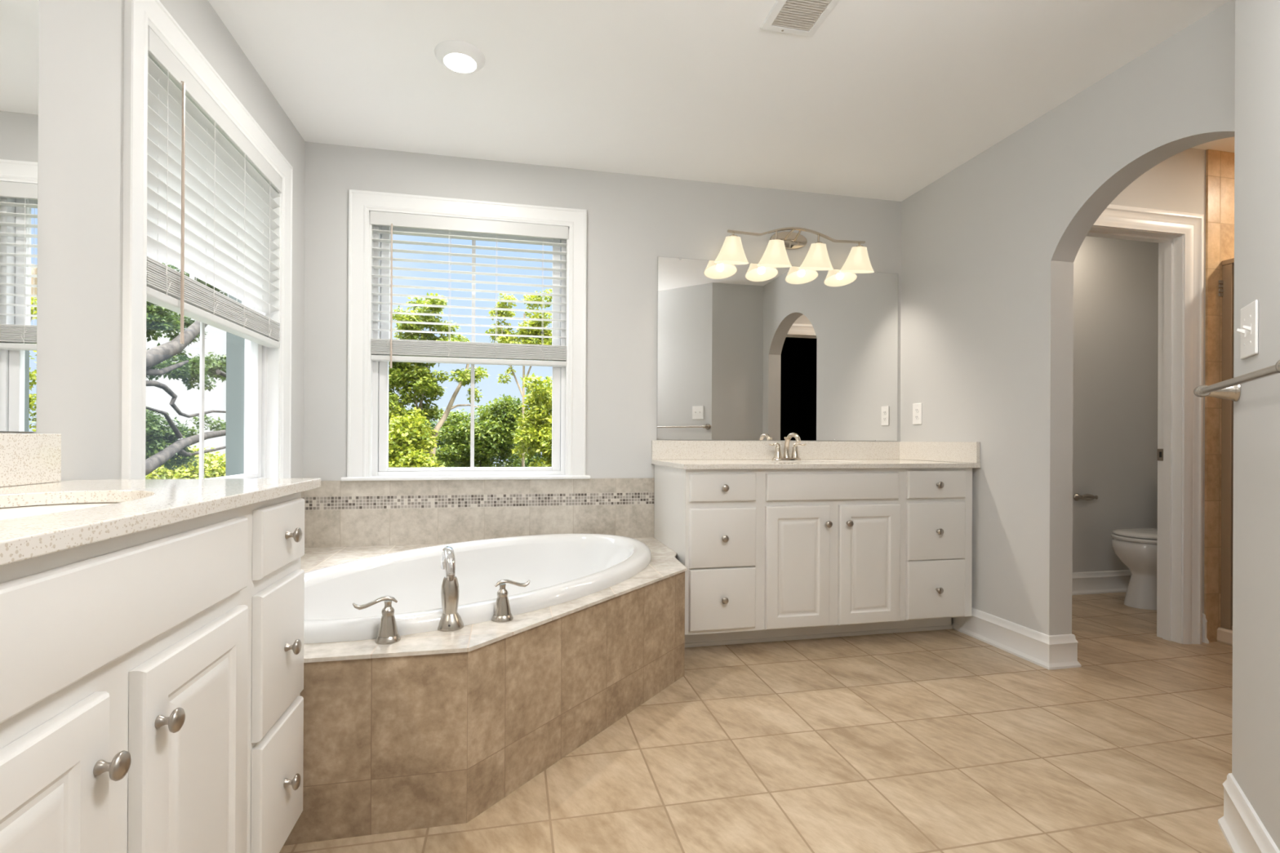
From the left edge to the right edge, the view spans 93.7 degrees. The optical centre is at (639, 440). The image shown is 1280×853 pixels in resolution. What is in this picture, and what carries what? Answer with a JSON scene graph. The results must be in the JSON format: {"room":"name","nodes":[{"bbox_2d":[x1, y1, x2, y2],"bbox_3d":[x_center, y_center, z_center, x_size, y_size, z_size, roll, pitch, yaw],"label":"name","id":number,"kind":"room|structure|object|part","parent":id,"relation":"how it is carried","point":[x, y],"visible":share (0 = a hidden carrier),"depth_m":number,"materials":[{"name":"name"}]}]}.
{"room":"bathroom","nodes":[
{"label":"bathroom","id":0,"kind":"room"},
{"bbox_2d":[0,0,305,480],"bbox_3d":[-1.291,-0.245,0.805,0.200,2.440,4.318,0,0,-12],"label":"wall","id":1,"kind":"structure","parent":0,"point":[81,42],"depth_m":1.45,"materials":[{"name":"grey paint"}]},
{"bbox_2d":[0,0,39,432],"bbox_3d":[-1.135,-0.520,0.584,0.008,1.010,1.420,0,0,-12],"label":"wall mirror","id":2,"kind":"object","parent":1,"relation":"attached to","point":[19,19],"visible":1,"depth_m":1.23,"materials":[{"name":"grey mirror"}]},
{"bbox_2d":[0,433,61,487],"bbox_3d":[-1.135,0.038,0.599,0.020,0.106,1.488,0,0,-12],"label":"backsplash","id":3,"kind":"structure","parent":1,"relation":"attached to","point":[25,459],"depth_m":1.24,"materials":[{"name":"stone"}]},
{"bbox_2d":[121,0,293,479],"bbox_3d":[-1.557,-0.517,2.127,0.234,1.454,1.234,0,0,-12],"label":"window","id":4,"kind":"structure","parent":1,"relation":"in","point":[259,376],"depth_m":2.12,"materials":[{"name":"white wood"}]},
{"bbox_2d":[146,26,282,347],"bbox_3d":[-1.488,-0.722,2.142,0.067,0.854,0.988,0,0,-12],"label":"window blind","id":5,"kind":"object","parent":4,"relation":"attached to","point":[211,193],"visible":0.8,"depth_m":2.01,"materials":[{"name":"white"}]},
{"bbox_3d":[-1.407,-0.760,1.749,0.061,0.670,0.024,0,0,-12],"label":"ladder cord","id":6,"kind":"part","parent":5,"relation":"part of","materials":[{"name":"white fabric"}]},
{"bbox_3d":[-1.467,-0.760,2.028,0.061,0.670,0.024,0,0,-12],"label":"ladder cord","id":7,"kind":"part","parent":5,"relation":"part of","materials":[{"name":"white fabric"}]},
{"bbox_3d":[-1.496,-0.417,2.140,0.051,0.026,0.980,0,0,-12],"label":"rail","id":8,"kind":"part","parent":5,"relation":"part of","materials":[{"name":"white plastic"}]},
{"bbox_3d":[-1.516,-0.760,2.257,0.061,0.670,0.024,0,0,-12],"label":"ladder cord","id":9,"kind":"part","parent":5,"relation":"part of","materials":[{"name":"white fabric"}]},
{"bbox_3d":[-1.567,-0.760,2.492,0.061,0.670,0.024,0,0,-12],"label":"ladder cord","id":10,"kind":"part","parent":5,"relation":"part of","materials":[{"name":"white fabric"}]},
{"bbox_3d":[-1.547,-0.174,2.129,0.032,0.665,0.921,0,0,-12],"label":"sash","id":11,"kind":"part","parent":4,"relation":"part of","materials":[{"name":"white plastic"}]},
{"bbox_3d":[-1.635,-0.486,2.110,0.075,1.392,1.038,0,0,-12],"label":"exterior frame","id":12,"kind":"part","parent":4,"relation":"part of","materials":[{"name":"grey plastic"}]},
{"bbox_3d":[-1.576,-0.795,2.123,0.032,0.655,0.921,0,0,-12],"label":"sash","id":13,"kind":"part","parent":4,"relation":"part of","materials":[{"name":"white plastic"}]},
{"bbox_3d":[-1.559,-0.486,2.127,0.080,1.332,0.998,0,0,-12],"label":"frame","id":14,"kind":"part","parent":4,"relation":"part of","materials":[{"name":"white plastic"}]},
{"bbox_2d":[301,491,304,498],"bbox_3d":[-1.480,0.362,2.169,0.010,0.327,1.573,0,0,-12],"label":"tile backsplash","id":15,"kind":"structure","parent":1,"relation":"attached to","point":[302,492],"depth_m":2.91,"materials":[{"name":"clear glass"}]},
{"bbox_2d":[208,0,1234,201],"bbox_3d":[1.433,-1.510,1.459,5.900,0.120,4.650,0,0,-12],"label":"ceiling","id":16,"kind":"structure","parent":0,"point":[886,99],"depth_m":2.40,"materials":[{"name":"white paint"}]},
{"bbox_2d":[434,40,485,73],"bbox_3d":[-0.683,-1.447,2.279,0.186,0.027,0.186,0,0,-12],"label":"recessed light","id":17,"kind":"object","parent":16,"relation":"in","point":[456,55],"visible":1,"depth_m":2.25,"materials":[{"name":"white"}]},
{"bbox_2d":[760,0,839,36],"bbox_3d":[0.558,-1.449,1.961,0.202,0.010,0.352,0,0,-12],"label":"ceiling vent","id":18,"kind":"object","parent":16,"relation":"in","point":[800,17],"visible":1,"depth_m":2.04,"materials":[{"name":"white"}]},
{"bbox_2d":[302,141,1158,573],"bbox_3d":[0.968,-0.230,3.602,5.794,2.440,0.200,0,0,-12],"label":"wall","id":19,"kind":"structure","parent":0,"point":[633,220],"depth_m":3.30,"materials":[{"name":"grey paint"}]},
{"bbox_2d":[340,189,590,480],"bbox_3d":[-0.887,-0.512,3.186,1.234,1.454,0.234,0,0,-12],"label":"window","id":20,"kind":"structure","parent":19,"relation":"in","point":[367,426],"depth_m":3.10,"materials":[{"name":"white wood"}]},
{"bbox_3d":[-0.875,0.193,3.109,1.234,0.019,0.079,0,0,-12],"label":"sill","id":21,"kind":"part","parent":20,"relation":"part of","materials":[{"name":"white"}]},
{"bbox_2d":[369,210,568,368],"bbox_3d":[-0.872,-0.752,3.118,0.988,0.784,0.067,0,0,-12],"label":"window blind","id":22,"kind":"object","parent":20,"relation":"attached to","point":[399,350],"visible":0.98,"depth_m":3.11,"materials":[{"name":"white plastic"}]},
{"bbox_3d":[-1.264,-0.757,3.037,0.024,0.670,0.061,0,0,-12],"label":"ladder cord","id":23,"kind":"part","parent":22,"relation":"part of","materials":[{"name":"white fabric"}]},
{"bbox_3d":[-0.986,-0.756,3.097,0.024,0.670,0.061,0,0,-12],"label":"ladder cord","id":24,"kind":"part","parent":22,"relation":"part of","materials":[{"name":"white fabric"}]},
{"bbox_3d":[-0.875,-0.412,3.124,0.980,0.026,0.051,0,0,-12],"label":"rail","id":25,"kind":"part","parent":22,"relation":"part of","materials":[{"name":"white plastic"}]},
{"bbox_3d":[-0.756,-0.755,3.147,0.024,0.670,0.061,0,0,-12],"label":"ladder cord","id":26,"kind":"part","parent":22,"relation":"part of","materials":[{"name":"white fabric"}]},
{"bbox_3d":[-0.521,-0.753,3.197,0.024,0.670,0.061,0,0,-12],"label":"ladder cord","id":27,"kind":"part","parent":22,"relation":"part of","materials":[{"name":"white fabric"}]},
{"bbox_3d":[-0.888,-0.481,3.187,0.998,1.332,0.080,0,0,-12],"label":"frame","id":28,"kind":"part","parent":20,"relation":"part of","materials":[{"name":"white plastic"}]},
{"bbox_3d":[-0.887,-0.170,3.174,0.921,0.665,0.032,0,0,-12],"label":"sash","id":29,"kind":"part","parent":20,"relation":"part of","materials":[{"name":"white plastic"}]},
{"bbox_3d":[-0.890,-0.790,3.206,0.921,0.655,0.032,0,0,-12],"label":"sash","id":30,"kind":"part","parent":20,"relation":"part of","materials":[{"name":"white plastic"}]},
{"bbox_2d":[304,478,654,547],"bbox_3d":[-0.781,0.367,3.118,1.756,0.327,0.009,0,0,-12],"label":"tile backsplash","id":31,"kind":"structure","parent":19,"relation":"attached to","point":[338,513],"depth_m":3.09,"materials":[{"name":"beige tile"}]},
{"bbox_2d":[651,440,899,459],"bbox_3d":[0.821,0.057,3.457,1.547,0.106,0.020,0,0,-12],"label":"backsplash","id":32,"kind":"structure","parent":19,"relation":"attached to","point":[660,450],"depth_m":3.42,"materials":[{"name":"stone"}]},
{"bbox_2d":[656,256,897,441],"bbox_3d":[0.827,-0.505,3.465,1.495,1.015,0.008,0,0,-12],"label":"wall mirror","id":33,"kind":"object","parent":19,"relation":"attached to","point":[750,351],"visible":0.99,"depth_m":3.45,"materials":[{"name":"grey mirror"}]},
{"bbox_2d":[714,226,874,273],"bbox_3d":[0.878,-1.082,3.386,0.958,0.248,0.188,0,0,-12],"label":"vanity light","id":34,"kind":"object","parent":19,"relation":"attached to","point":[731,252],"visible":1,"depth_m":3.35,"materials":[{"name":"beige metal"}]},
{"bbox_3d":[0.506,-1.045,3.292,0.192,0.135,0.192,0,11,-12],"label":"lamp shade","id":35,"kind":"part","parent":34,"relation":"part of","materials":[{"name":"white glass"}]},
{"bbox_3d":[0.756,-1.044,3.346,0.192,0.135,0.192,0,11,-12],"label":"lamp shade","id":36,"kind":"part","parent":34,"relation":"part of","materials":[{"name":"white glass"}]},
{"bbox_2d":[772,231,781,239],"bbox_3d":[0.759,-1.137,3.332,0.048,0.055,0.048,0,0,-12],"label":"socket","id":37,"kind":"object","parent":34,"relation":"attached to","point":[776,232],"depth_m":3.33,"materials":[{"name":"silver metal"}]},
{"bbox_3d":[1.006,-1.042,3.399,0.192,0.135,0.192,0,11,-12],"label":"lamp shade","id":38,"kind":"part","parent":34,"relation":"part of","materials":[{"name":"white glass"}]},
{"bbox_2d":[814,234,822,243],"bbox_3d":[1.009,-1.136,3.386,0.048,0.055,0.048,0,0,-12],"label":"socket","id":39,"kind":"object","parent":34,"relation":"attached to","point":[821,235],"depth_m":3.38,"materials":[{"name":"silver metal"}]},
{"bbox_3d":[1.255,-1.041,3.453,0.192,0.135,0.192,0,11,-12],"label":"lamp shade","id":40,"kind":"part","parent":34,"relation":"part of","materials":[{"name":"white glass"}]},
{"bbox_2d":[1073,493,1097,500],"bbox_3d":[2.891,0.368,3.879,0.136,0.048,0.068,0,0,-12],"label":"paper holder","id":41,"kind":"object","parent":19,"relation":"attached to","point":[1077,496],"visible":1,"depth_m":3.86,"materials":[{"name":"silver metal"}]},
{"bbox_3d":[2.899,0.366,3.870,0.123,0.045,0.046,0,0,-12],"label":"arm","id":42,"kind":"part","parent":41,"relation":"part of","materials":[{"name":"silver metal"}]},
{"bbox_2d":[1071,569,1131,595],"bbox_3d":[2.657,0.929,3.851,1.975,0.140,0.024,0,0,-12],"label":"baseboard","id":43,"kind":"structure","parent":19,"relation":"attached to","point":[1108,581],"depth_m":3.93,"materials":[{"name":"white wood"}]},
{"bbox_2d":[279,591,1232,852],"bbox_3d":[1.420,1.040,1.456,5.900,0.100,4.650,0,0,-12],"label":"floor","id":44,"kind":"structure","parent":0,"point":[943,740],"depth_m":1.88,"materials":[{"name":"beige tile"}]},
{"bbox_2d":[0,492,304,852],"bbox_3d":[-0.880,0.547,0.667,0.547,0.860,1.485,0,0,-12],"label":"vanity cabinet","id":45,"kind":"object","parent":44,"relation":"on","point":[152,680],"visible":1,"depth_m":0.83,"materials":[{"name":"white paint"}]},
{"bbox_3d":[-0.619,0.592,0.569,0.018,0.573,0.329,0,0,-12],"label":"door","id":46,"kind":"part","parent":45,"relation":"part of","materials":[{"name":"white paint"}]},
{"bbox_3d":[-0.624,0.386,0.709,0.029,0.032,0.032,0,0,-12],"label":"knob","id":47,"kind":"part","parent":45,"relation":"part of","materials":[{"name":"silver metal"}]},
{"bbox_2d":[0,433,320,565],"bbox_3d":[-0.894,0.051,0.686,0.528,0.129,1.558,0,0,-12],"label":"countertop","id":48,"kind":"structure","parent":45,"relation":"on","point":[30,464],"depth_m":1.07,"materials":[{"name":"stone"}]},
{"bbox_2d":[0,502,116,508],"bbox_3d":[-0.927,0.181,0.808,0.344,0.130,0.654,0,0,-12],"label":"sink","id":49,"kind":"object","parent":48,"relation":"in","point":[81,503],"visible":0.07,"depth_m":1.09,"materials":[{"name":"beige ceramic"}]},
{"bbox_3d":[-0.649,0.388,0.829,0.029,0.032,0.032,0,0,-12],"label":"knob","id":50,"kind":"part","parent":45,"relation":"part of","materials":[{"name":"silver metal"}]},
{"bbox_3d":[-0.702,0.592,0.953,0.018,0.573,0.327,0,0,-12],"label":"door","id":51,"kind":"part","parent":45,"relation":"part of","materials":[{"name":"white paint"}]},
{"bbox_3d":[-0.776,0.740,1.293,0.018,0.273,0.250,0,0,-12],"label":"drawer","id":52,"kind":"part","parent":45,"relation":"part of","materials":[{"name":"white paint"}]},
{"bbox_3d":[-0.774,0.447,1.293,0.018,0.286,0.250,0,0,-12],"label":"drawer","id":53,"kind":"part","parent":45,"relation":"part of","materials":[{"name":"white paint"}]},
{"bbox_3d":[-0.773,0.205,1.293,0.018,0.137,0.250,0,0,-12],"label":"drawer","id":54,"kind":"part","parent":45,"relation":"part of","materials":[{"name":"white paint"}]},
{"bbox_3d":[-0.752,0.740,1.298,0.029,0.032,0.032,0,0,-12],"label":"knob","id":55,"kind":"part","parent":45,"relation":"part of","materials":[{"name":"silver metal"}]},
{"bbox_3d":[-0.751,0.447,1.298,0.029,0.032,0.032,0,0,-12],"label":"knob","id":56,"kind":"part","parent":45,"relation":"part of","materials":[{"name":"silver metal"}]},
{"bbox_3d":[-0.750,0.205,1.298,0.029,0.032,0.032,0,0,-12],"label":"knob","id":57,"kind":"part","parent":45,"relation":"part of","materials":[{"name":"silver metal"}]},
{"bbox_2d":[283,537,686,845],"bbox_3d":[-0.616,0.696,2.325,1.764,0.568,1.626,0,0,-12],"label":"tub surround","id":58,"kind":"object","parent":44,"relation":"on","point":[437,728],"depth_m":1.58,"materials":[{"name":"tile"}]},
{"bbox_3d":[-0.695,0.426,1.573,0.109,0.030,0.019,0,0,-21],"label":"lever","id":59,"kind":"part","parent":58,"relation":"part of","materials":[{"name":"silver metal"}]},
{"bbox_3d":[-0.691,0.470,1.575,0.117,0.118,0.063,0,0,-21],"label":"tub faucet handle","id":60,"kind":"part","parent":58,"relation":"part of","materials":[{"name":"silver metal"}]},
{"bbox_3d":[-0.666,0.469,1.584,0.050,0.088,0.050,0,0,-21],"label":"stem","id":61,"kind":"part","parent":58,"relation":"part of","materials":[{"name":"silver metal"}]},
{"bbox_2d":[437,546,463,631],"bbox_3d":[-0.556,0.419,1.739,0.075,0.221,0.164,0,0,-24],"label":"tub spout","id":62,"kind":"object","parent":58,"relation":"on","point":[450,620],"visible":0.99,"depth_m":1.68,"materials":[{"name":"silver metal"}]},
{"bbox_3d":[-0.530,0.383,1.681,0.020,0.019,0.020,0,0,-24],"label":"diverter knob","id":63,"kind":"part","parent":62,"relation":"part of","materials":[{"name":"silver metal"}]},
{"bbox_2d":[303,533,651,644],"bbox_3d":[-0.611,0.697,2.368,1.058,0.423,1.812,0,0,33],"label":"bathtub","id":64,"kind":"object","parent":58,"relation":"in","point":[560,568],"visible":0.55,"depth_m":2.52,"materials":[{"name":"white ceramic"}]},
{"bbox_3d":[-0.408,0.470,1.778,0.050,0.088,0.050,0,0,-30],"label":"stem","id":65,"kind":"part","parent":58,"relation":"part of","materials":[{"name":"silver metal"}]},
{"bbox_3d":[-0.385,0.472,1.792,0.117,0.118,0.063,0,0,-30],"label":"tub faucet handle","id":66,"kind":"part","parent":58,"relation":"part of","materials":[{"name":"silver metal"}]},
{"bbox_3d":[-0.381,0.428,1.794,0.109,0.030,0.019,0,0,-30],"label":"lever","id":67,"kind":"part","parent":58,"relation":"part of","materials":[{"name":"silver metal"}]},
{"bbox_2d":[653,464,972,647],"bbox_3d":[0.882,0.562,3.143,1.506,0.854,0.654,0,0,-12],"label":"vanity cabinet","id":68,"kind":"object","parent":44,"relation":"on","point":[772,554],"visible":1,"depth_m":2.86,"materials":[{"name":"white paint"}]},
{"bbox_3d":[0.378,0.724,2.739,0.318,0.279,0.018,0,0,-12],"label":"drawer","id":69,"kind":"part","parent":68,"relation":"part of","materials":[{"name":"white paint"}]},
{"bbox_3d":[0.380,0.445,2.740,0.318,0.270,0.018,0,0,-12],"label":"drawer","id":70,"kind":"part","parent":68,"relation":"part of","materials":[{"name":"white paint"}]},
{"bbox_3d":[0.381,0.215,2.740,0.318,0.127,0.018,0,0,-12],"label":"drawer","id":71,"kind":"part","parent":68,"relation":"part of","materials":[{"name":"white paint"}]},
{"bbox_3d":[0.383,0.724,2.716,0.032,0.032,0.029,0,0,-12],"label":"knob","id":72,"kind":"part","parent":68,"relation":"part of","materials":[{"name":"silver metal"}]},
{"bbox_3d":[0.385,0.445,2.716,0.032,0.032,0.029,0,0,-12],"label":"knob","id":73,"kind":"part","parent":68,"relation":"part of","materials":[{"name":"silver metal"}]},
{"bbox_3d":[0.386,0.215,2.716,0.032,0.032,0.029,0,0,-12],"label":"knob","id":74,"kind":"part","parent":68,"relation":"part of","materials":[{"name":"silver metal"}]},
{"bbox_3d":[0.742,0.594,2.818,0.325,0.572,0.018,0,0,-12],"label":"door","id":75,"kind":"part","parent":68,"relation":"part of","materials":[{"name":"white paint"}]},
{"bbox_2d":[651,440,980,469],"bbox_3d":[0.886,0.069,3.156,1.547,0.130,0.637,0,0,-12],"label":"countertop","id":76,"kind":"structure","parent":68,"relation":"on","point":[683,455],"depth_m":3.33,"materials":[{"name":"stone"}]},
{"bbox_2d":[768,432,805,460],"bbox_3d":[0.813,0.034,3.320,0.183,0.154,0.187,0,0,25],"label":"sink faucet","id":77,"kind":"object","parent":76,"relation":"on","point":[777,455],"visible":1,"depth_m":3.33,"materials":[{"name":"silver metal"}]},
{"bbox_3d":[0.769,0.062,3.342,0.050,0.072,0.050,0,0,-12],"label":"handle","id":78,"kind":"part","parent":77,"relation":"part of","materials":[{"name":"silver metal"}]},
{"bbox_3d":[0.819,0.104,3.353,0.170,0.014,0.056,0,0,-12],"label":"plate","id":79,"kind":"part","parent":77,"relation":"part of","materials":[{"name":"silver metal"}]},
{"bbox_3d":[0.834,0.028,3.287,0.039,0.143,0.175,0,0,-12],"label":"spout","id":80,"kind":"part","parent":77,"relation":"part of","materials":[{"name":"silver metal"}]},
{"bbox_3d":[0.870,0.063,3.364,0.050,0.072,0.050,0,0,-12],"label":"handle","id":81,"kind":"part","parent":77,"relation":"part of","materials":[{"name":"silver metal"}]},
{"bbox_3d":[0.895,0.022,3.363,0.076,0.016,0.016,0,0,0],"label":"lever","id":82,"kind":"part","parent":77,"relation":"part of","materials":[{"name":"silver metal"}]},
{"bbox_3d":[0.888,0.395,2.825,0.032,0.032,0.029,0,0,-12],"label":"knob","id":83,"kind":"part","parent":68,"relation":"part of","materials":[{"name":"silver metal"}]},
{"bbox_3d":[0.995,0.394,2.848,0.032,0.032,0.029,0,0,-12],"label":"knob","id":84,"kind":"part","parent":68,"relation":"part of","materials":[{"name":"silver metal"}]},
{"bbox_3d":[1.110,0.596,2.897,0.327,0.573,0.018,0,0,-12],"label":"door","id":85,"kind":"part","parent":68,"relation":"part of","materials":[{"name":"white paint"}]},
{"bbox_3d":[1.468,0.737,2.974,0.326,0.287,0.018,0,0,-12],"label":"drawer","id":86,"kind":"part","parent":68,"relation":"part of","materials":[{"name":"white paint"}]},
{"bbox_3d":[1.470,0.449,2.974,0.326,0.286,0.018,0,0,-12],"label":"drawer","id":87,"kind":"part","parent":68,"relation":"part of","materials":[{"name":"white paint"}]},
{"bbox_3d":[1.471,0.218,2.974,0.326,0.137,0.018,0,0,-12],"label":"drawer","id":88,"kind":"part","parent":68,"relation":"part of","materials":[{"name":"white paint"}]},
{"bbox_3d":[1.473,0.737,2.950,0.032,0.032,0.029,0,0,-12],"label":"knob","id":89,"kind":"part","parent":68,"relation":"part of","materials":[{"name":"silver metal"}]},
{"bbox_3d":[1.475,0.449,2.951,0.032,0.032,0.029,0,0,-12],"label":"knob","id":90,"kind":"part","parent":68,"relation":"part of","materials":[{"name":"silver metal"}]},
{"bbox_3d":[1.476,0.218,2.951,0.032,0.032,0.029,0,0,-12],"label":"knob","id":91,"kind":"part","parent":68,"relation":"part of","materials":[{"name":"silver metal"}]},
{"bbox_2d":[1111,528,1157,610],"bbox_3d":[3.284,0.634,3.678,0.785,0.735,0.460,0,0,-12],"label":"toilet","id":92,"kind":"object","parent":44,"relation":"on","point":[1136,548],"visible":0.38,"depth_m":3.57,"materials":[{"name":"white ceramic"}]},
{"bbox_3d":[3.141,0.593,3.648,0.488,0.020,0.382,0,0,-12],"label":"seat","id":93,"kind":"part","parent":92,"relation":"part of","materials":[{"name":"white plastic"}]},
{"bbox_3d":[3.140,0.566,3.647,0.470,0.024,0.372,0,0,-12],"label":"lid","id":94,"kind":"part","parent":92,"relation":"part of","materials":[{"name":"white ceramic"}]},
{"bbox_2d":[1204,149,1234,642],"bbox_3d":[3.425,-0.218,2.495,1.016,2.439,1.197,0,0,-12],"label":"shower surround","id":95,"kind":"object","parent":44,"relation":"on","point":[1220,165],"visible":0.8,"depth_m":2.97,"materials":[{"name":"beige tile"}]},
{"bbox_2d":[1217,626,1232,645],"bbox_3d":[3.034,0.964,2.412,0.098,0.070,1.175,0,0,-12],"label":"shower curb","id":96,"kind":"object","parent":44,"relation":"on","point":[1224,636],"visible":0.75,"depth_m":2.94,"materials":[{"name":"beige stone"}]},
{"bbox_2d":[1218,257,1234,630],"bbox_3d":[3.451,0.055,2.501,0.936,1.892,1.176,0,0,-12],"label":"shower enclosure","id":97,"kind":"object","parent":44,"relation":"on","point":[1227,282],"visible":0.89,"depth_m":2.96,"materials":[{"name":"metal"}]},
{"bbox_3d":[3.042,-0.881,2.414,0.051,0.023,1.176,0,0,-12],"label":"header rail","id":98,"kind":"part","parent":97,"relation":"part of","materials":[{"name":"beige metal"}]},
{"bbox_2d":[900,0,1235,635],"bbox_3d":[1.857,-0.227,2.618,0.120,2.440,2.098,0,0,-12],"label":"wall","id":99,"kind":"structure","parent":0,"point":[990,246],"depth_m":2.74,"materials":[{"name":"grey paint"}]},
{"bbox_2d":[912,403,921,424],"bbox_3d":[1.606,-0.154,3.476,0.007,0.122,0.078,0,0,-12],"label":"wall outlet","id":100,"kind":"object","parent":99,"relation":"attached to","point":[917,407],"visible":1,"depth_m":3.47,"materials":[{"name":"white plastic"}]},
{"bbox_2d":[951,607,1081,670],"bbox_3d":[1.790,0.923,2.899,0.168,0.140,0.590,0,0,-12],"label":"baseboard","id":101,"kind":"structure","parent":99,"relation":"attached to","point":[1051,652],"depth_m":2.74,"materials":[{"name":"white wood"}]},
{"bbox_2d":[1110,147,1205,613],"bbox_3d":[2.887,-0.221,3.050,2.075,2.440,0.112,0,0,-12],"label":"wall","id":102,"kind":"structure","parent":0,"point":[1177,183],"depth_m":2.94,"materials":[{"name":"grey paint"}]},
{"bbox_2d":[1086,204,1204,644],"bbox_3d":[2.321,-0.059,2.915,0.883,2.109,0.138,0,0,-12],"label":"door frame","id":103,"kind":"structure","parent":102,"relation":"in","point":[1180,236],"depth_m":2.94,"materials":[{"name":"white wood"}]},
{"bbox_3d":[2.637,0.073,3.037,0.002,0.060,0.032,0,0,-12],"label":"strike plate","id":104,"kind":"part","parent":103,"relation":"part of","materials":[{"name":"silver metal"}]},
{"bbox_2d":[1202,613,1208,643],"bbox_3d":[2.791,0.928,2.960,0.012,0.140,0.024,0,0,-12],"label":"baseboard","id":105,"kind":"structure","parent":102,"relation":"attached to","point":[1205,639],"depth_m":2.96,"materials":[{"name":"white wood"}]},
{"bbox_2d":[1231,0,1279,850],"bbox_3d":[0.875,-0.234,0.427,0.120,2.440,2.548,0,0,33],"label":"wall","id":106,"kind":"structure","parent":0,"point":[1255,717],"depth_m":1.37,"materials":[{"name":"grey paint"}]},
{"bbox_2d":[1193,360,1279,401],"bbox_3d":[1.295,-0.127,1.264,0.081,0.057,0.667,0,0,33],"label":"towel bar","id":107,"kind":"object","parent":106,"relation":"attached to","point":[1230,388],"visible":1,"depth_m":1.38,"materials":[{"name":"silver metal"}]},
{"bbox_3d":[1.470,-0.126,1.514,0.058,0.057,0.057,0,0,33],"label":"post","id":108,"kind":"part","parent":107,"relation":"part of","materials":[{"name":"silver metal"}]},
{"bbox_2d":[1235,299,1258,359],"bbox_3d":[1.431,-0.259,1.418,0.019,0.124,0.117,0,0,33],"label":"light switch","id":109,"kind":"object","parent":106,"relation":"attached to","point":[1249,331],"visible":1,"depth_m":1.40,"materials":[{"name":"white plastic"}]},
{"bbox_2d":[1217,773,1279,852],"bbox_3d":[1.014,0.917,0.692,0.447,0.140,3.129,0,0,42],"label":"baseboard","id":110,"kind":"structure","parent":106,"relation":"attached to","point":[1244,832],"depth_m":1.42,"materials":[{"name":"white wood"}]},
{"label":"outside","id":111,"kind":"structure","parent":0,"visible":0},
{"bbox_3d":[-4.232,4.539,19.548,120.000,0.120,100.000,0,0,-12],"label":"lawn","id":112,"kind":"structure","parent":111,"visible":0},
{"bbox_2d":[145,442,225,479],"bbox_3d":[-8.543,2.239,11.474,3.622,4.419,1.796,0,0,-8],"label":"bush","id":113,"kind":"object","parent":112,"relation":"on","point":[215,461],"visible":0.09,"depth_m":11.19,"materials":[{"name":"green plant"}]},
{"bbox_2d":[145,262,226,475],"bbox_3d":[-5.468,0.960,6.756,0.883,7.027,4.972,0,0,-12],"label":"tree","id":114,"kind":"object","parent":112,"relation":"on","point":[157,436],"visible":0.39,"depth_m":6.74,"materials":[{"name":"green plant"}]},
{"bbox_2d":[388,406,444,467],"bbox_3d":[-3.198,2.004,8.019,1.170,4.944,1.419,0,0,-28],"label":"bush","id":115,"kind":"object","parent":112,"relation":"on","point":[404,433],"visible":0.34,"depth_m":7.83,"materials":[{"name":"green plant"}]},
{"bbox_2d":[388,292,489,458],"bbox_3d":[-2.984,1.187,8.571,1.695,6.576,1.177,0,0,-12],"label":"tree","id":116,"kind":"object","parent":112,"relation":"on","point":[422,381],"visible":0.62,"depth_m":8.40,"materials":[{"name":"green plant"}]},
{"bbox_2d":[415,405,492,465],"bbox_3d":[-5.285,1.815,14.137,3.967,5.306,2.080,0,0,-12],"label":"tree","id":117,"kind":"object","parent":112,"relation":"on","point":[432,422],"visible":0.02,"depth_m":13.95,"materials":[{"name":"green plant"}]},
{"bbox_2d":[434,393,528,467],"bbox_3d":[-2.641,1.833,10.102,1.800,5.295,1.378,0,0,-19],"label":"bush","id":118,"kind":"object","parent":112,"relation":"on","point":[492,434],"visible":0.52,"depth_m":9.91,"materials":[{"name":"green plant"}]},
{"bbox_2d":[475,383,551,466],"bbox_3d":[-2.551,1.446,16.022,4.302,6.076,2.095,0,0,-8],"label":"tree","id":119,"kind":"object","parent":112,"relation":"on","point":[526,464],"visible":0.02,"depth_m":15.62,"materials":[{"name":"green plant"}]},
{"bbox_2d":[484,288,552,466],"bbox_3d":[-1.883,0.984,10.037,1.439,6.995,0.989,0,0,-12],"label":"tree","id":120,"kind":"object","parent":112,"relation":"on","point":[504,340],"visible":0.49,"depth_m":9.93,"materials":[{"name":"green plant"}]},
{"bbox_2d":[511,373,551,466],"bbox_3d":[-1.250,1.756,8.832,1.395,5.454,1.271,0,0,17],"label":"bush","id":121,"kind":"object","parent":112,"relation":"on","point":[536,432],"visible":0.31,"depth_m":8.62,"materials":[{"name":"green plant"}]}
]}

